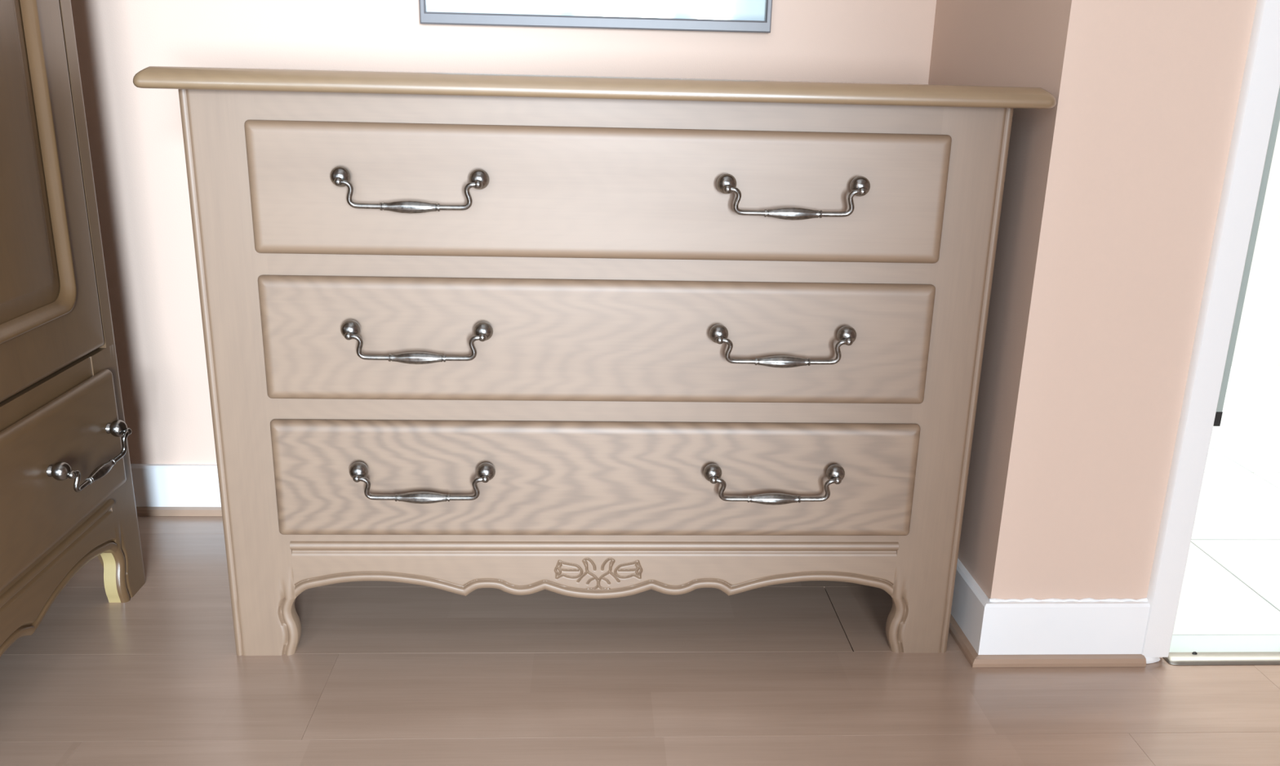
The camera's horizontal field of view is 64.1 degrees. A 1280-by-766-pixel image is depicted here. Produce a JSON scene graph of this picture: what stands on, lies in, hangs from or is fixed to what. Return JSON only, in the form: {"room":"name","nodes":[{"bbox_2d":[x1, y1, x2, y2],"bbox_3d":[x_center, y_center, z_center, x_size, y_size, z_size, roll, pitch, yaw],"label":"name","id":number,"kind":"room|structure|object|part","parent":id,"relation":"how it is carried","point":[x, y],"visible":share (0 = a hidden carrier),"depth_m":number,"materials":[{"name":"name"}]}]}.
{"room":"bedroom","nodes":[
{"label":"bedroom","id":0,"kind":"room"},
{"bbox_2d":[70,0,936,463],"bbox_3d":[-0.487,-0.950,1.576,1.996,2.550,0.100,1,17,-3],"label":"wall","id":1,"kind":"structure","parent":0,"point":[135,138],"depth_m":1.67,"materials":[{"name":"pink paint"}]},
{"bbox_2d":[130,463,221,506],"bbox_3d":[-0.472,0.188,1.862,1.876,0.078,0.012,1,17,-3],"label":"baseboard","id":2,"kind":"structure","parent":1,"relation":"attached to","point":[155,485],"depth_m":1.84,"materials":[{"name":"white paint"}]},
{"bbox_2d":[136,506,222,515],"bbox_3d":[-0.473,0.234,1.870,1.876,0.014,0.022,1,17,-3],"label":"trim","id":3,"kind":"structure","parent":1,"relation":"attached to","point":[141,511],"depth_m":1.84,"materials":[{"name":"brown wood"}]},
{"bbox_2d":[419,0,772,33],"bbox_3d":[-0.065,-0.772,1.586,0.562,0.420,0.019,1,17,-3],"label":"framed picture","id":4,"kind":"object","parent":1,"relation":"attached to","point":[698,15],"visible":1,"depth_m":1.64,"materials":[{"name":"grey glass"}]},
{"bbox_2d":[426,0,765,21],"bbox_3d":[-0.065,-0.778,1.591,0.544,0.393,0.003,1,17,-3],"label":"print","id":5,"kind":"object","parent":4,"relation":"attached to","point":[436,10],"depth_m":1.64},
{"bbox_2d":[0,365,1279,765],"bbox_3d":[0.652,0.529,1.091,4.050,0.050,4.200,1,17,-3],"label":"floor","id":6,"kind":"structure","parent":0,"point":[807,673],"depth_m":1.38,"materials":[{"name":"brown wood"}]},
{"bbox_2d":[0,0,145,657],"bbox_3d":[-0.989,-0.486,0.739,0.627,2.020,1.304,1,17,-3],"label":"wardrobe","id":7,"kind":"object","parent":6,"relation":"on","point":[67,495],"visible":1,"depth_m":1.31,"materials":[{"name":"brown wood"}]},
{"bbox_3d":[-0.739,-0.676,0.987,0.008,1.294,0.376,1,17,-3],"label":"panel","id":8,"kind":"part","parent":7,"relation":"part of","materials":[{"name":"brown wood"}]},
{"bbox_3d":[-0.735,-0.676,0.987,0.013,1.327,0.409,1,17,-3],"label":"moulding","id":9,"kind":"part","parent":7,"relation":"part of","materials":[{"name":"brown wood"}]},
{"bbox_3d":[-0.754,0.130,0.937,0.020,0.038,1.031,1,17,-3],"label":"rail","id":10,"kind":"part","parent":7,"relation":"part of","materials":[{"name":"brown wood"}]},
{"bbox_3d":[-0.747,-0.675,0.987,0.022,1.468,0.558,1,17,-3],"label":"door","id":11,"kind":"part","parent":7,"relation":"part of","materials":[{"name":"brown wood"}]},
{"bbox_3d":[-0.731,0.111,1.291,0.033,0.024,0.024,1,17,-3],"label":"knob","id":12,"kind":"part","parent":7,"relation":"part of","materials":[{"name":"grey metal"}]},
{"bbox_3d":[-0.746,0.222,0.965,0.030,0.177,1.098,1,17,-3],"label":"drawer","id":13,"kind":"part","parent":7,"relation":"part of","materials":[{"name":"brown wood"}]},
{"bbox_3d":[-1.050,-0.600,1.321,0.561,1.900,0.016,1,17,-3],"label":"panel","id":14,"kind":"part","parent":7,"relation":"part of","materials":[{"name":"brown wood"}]},
{"bbox_3d":[-0.738,0.064,1.447,0.033,0.024,0.024,1,17,-3],"label":"knob","id":15,"kind":"part","parent":7,"relation":"part of","materials":[{"name":"grey metal"}]},
{"bbox_2d":[133,66,1056,655],"bbox_3d":[-0.060,-0.052,1.528,1.078,0.778,0.516,1,17,-3],"label":"dresser","id":16,"kind":"object","parent":6,"relation":"on","point":[578,336],"visible":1,"depth_m":1.29,"materials":[{"name":"brown wood"}]},
{"bbox_3d":[-0.353,-0.243,1.204,0.024,0.024,0.033,1,17,-3],"label":"knob","id":17,"kind":"part","parent":16,"relation":"part of","materials":[{"name":"grey metal"}]},
{"bbox_3d":[-0.356,-0.065,1.258,0.024,0.024,0.033,1,17,-3],"label":"knob","id":18,"kind":"part","parent":16,"relation":"part of","materials":[{"name":"grey metal"}]},
{"bbox_3d":[-0.361,0.114,1.312,0.024,0.024,0.033,1,17,-3],"label":"knob","id":19,"kind":"part","parent":16,"relation":"part of","materials":[{"name":"grey metal"}]},
{"bbox_3d":[-0.191,-0.242,1.212,0.024,0.024,0.033,1,17,-3],"label":"knob","id":20,"kind":"part","parent":16,"relation":"part of","materials":[{"name":"grey metal"}]},
{"bbox_3d":[-0.194,-0.064,1.266,0.024,0.024,0.033,1,17,-3],"label":"knob","id":21,"kind":"part","parent":16,"relation":"part of","materials":[{"name":"grey metal"}]},
{"bbox_3d":[-0.199,0.115,1.320,0.024,0.024,0.033,1,17,-3],"label":"knob","id":22,"kind":"part","parent":16,"relation":"part of","materials":[{"name":"grey metal"}]},
{"bbox_3d":[-0.052,0.033,1.344,0.825,0.048,0.022,1,17,-3],"label":"rail","id":23,"kind":"part","parent":16,"relation":"part of","materials":[{"name":"brown wood"}]},
{"bbox_3d":[-0.054,0.127,1.362,0.850,0.161,0.030,1,17,-3],"label":"drawer","id":24,"kind":"part","parent":16,"relation":"part of","materials":[{"name":"brown wood"}]},
{"bbox_3d":[-0.049,-0.054,1.308,0.850,0.159,0.030,1,17,-3],"label":"drawer","id":25,"kind":"part","parent":16,"relation":"part of","materials":[{"name":"brown wood"}]},
{"bbox_3d":[-0.048,-0.146,1.290,0.825,0.046,0.022,1,17,-3],"label":"rail","id":26,"kind":"part","parent":16,"relation":"part of","materials":[{"name":"brown wood"}]},
{"bbox_3d":[-0.045,-0.232,1.254,0.850,0.158,0.030,1,17,-3],"label":"drawer","id":27,"kind":"part","parent":16,"relation":"part of","materials":[{"name":"brown wood"}]},
{"bbox_3d":[-0.043,-0.322,1.237,0.825,0.043,0.022,1,17,-3],"label":"rail","id":28,"kind":"part","parent":16,"relation":"part of","materials":[{"name":"brown wood"}]},
{"bbox_3d":[0.095,0.118,1.335,0.024,0.024,0.033,1,17,-3],"label":"knob","id":29,"kind":"part","parent":16,"relation":"part of","materials":[{"name":"grey metal"}]},
{"bbox_3d":[0.099,-0.061,1.281,0.024,0.024,0.033,1,17,-3],"label":"knob","id":30,"kind":"part","parent":16,"relation":"part of","materials":[{"name":"grey metal"}]},
{"bbox_3d":[0.104,-0.239,1.227,0.024,0.024,0.033,1,17,-3],"label":"knob","id":31,"kind":"part","parent":16,"relation":"part of","materials":[{"name":"grey metal"}]},
{"bbox_3d":[0.257,0.119,1.343,0.024,0.024,0.033,1,17,-3],"label":"knob","id":32,"kind":"part","parent":16,"relation":"part of","materials":[{"name":"grey metal"}]},
{"bbox_3d":[0.261,-0.060,1.289,0.024,0.024,0.033,1,17,-3],"label":"knob","id":33,"kind":"part","parent":16,"relation":"part of","materials":[{"name":"grey metal"}]},
{"bbox_3d":[0.267,-0.237,1.235,0.024,0.024,0.033,1,17,-3],"label":"knob","id":34,"kind":"part","parent":16,"relation":"part of","materials":[{"name":"grey metal"}]},
{"bbox_2d":[1164,651,1279,664],"bbox_3d":[1.149,0.393,1.477,0.800,0.009,0.031,1,17,-3],"label":"bar","id":35,"kind":"object","parent":6,"relation":"on","point":[1181,657],"visible":0.91,"depth_m":1.45,"materials":[{"name":"silver metal"}]},
{"bbox_2d":[928,0,1257,657],"bbox_3d":[1.526,-0.859,1.435,2.054,2.550,0.602,1,17,-3],"label":"wall","id":36,"kind":"structure","parent":0,"point":[1111,197],"depth_m":1.32,"materials":[{"name":"pink paint"}]},
{"bbox_2d":[948,613,977,666],"bbox_3d":[0.464,0.315,1.676,0.022,0.014,0.525,1,17,-3],"label":"trim","id":37,"kind":"structure","parent":36,"relation":"attached to","point":[955,630],"depth_m":1.48,"materials":[{"name":"brown wood"}]},
{"bbox_2d":[951,557,989,653],"bbox_3d":[0.470,0.269,1.668,0.012,0.078,0.514,1,17,-3],"label":"baseboard","id":38,"kind":"structure","parent":36,"relation":"attached to","point":[969,602],"depth_m":1.47,"materials":[{"name":"white paint"}]},
{"bbox_2d":[972,653,1146,666],"bbox_3d":[0.588,0.389,1.442,0.248,0.014,0.022,1,17,-3],"label":"trim","id":39,"kind":"structure","parent":36,"relation":"attached to","point":[1027,660],"depth_m":1.43,"materials":[{"name":"brown wood"}]},
{"bbox_2d":[977,600,1150,654],"bbox_3d":[0.593,0.343,1.433,0.235,0.078,0.012,1,17,-3],"label":"baseboard","id":40,"kind":"structure","parent":36,"relation":"attached to","point":[1010,627],"depth_m":1.43,"materials":[{"name":"white paint"}]},
{"bbox_2d":[988,597,1147,601],"bbox_3d":[0.598,0.303,1.427,0.226,0.007,0.007,1,17,-3],"label":"trim","id":41,"kind":"structure","parent":36,"relation":"attached to","point":[993,599],"depth_m":1.43,"materials":[{"name":"white paint"}]},
{"bbox_2d":[1141,0,1279,663],"bbox_3d":[1.173,-0.607,1.177,0.902,2.099,0.027,1,17,-3],"label":"door frame","id":42,"kind":"structure","parent":36,"relation":"in","point":[1257,119],"depth_m":1.30,"materials":[{"name":"white paint"}]},
{"bbox_2d":[1168,634,1279,652],"bbox_3d":[1.152,0.396,1.519,0.812,0.020,0.050,1,17,-3],"label":"sill","id":43,"kind":"structure","parent":36,"relation":"attached to","point":[1179,643],"depth_m":1.50,"materials":[{"name":"white stone"}]},
{"bbox_2d":[1231,121,1279,366],"bbox_3d":[1.489,-1.100,2.232,2.054,2.550,1.064,1,17,-3],"label":"wall","id":44,"kind":"structure","parent":0,"point":[1258,338],"depth_m":2.95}
]}

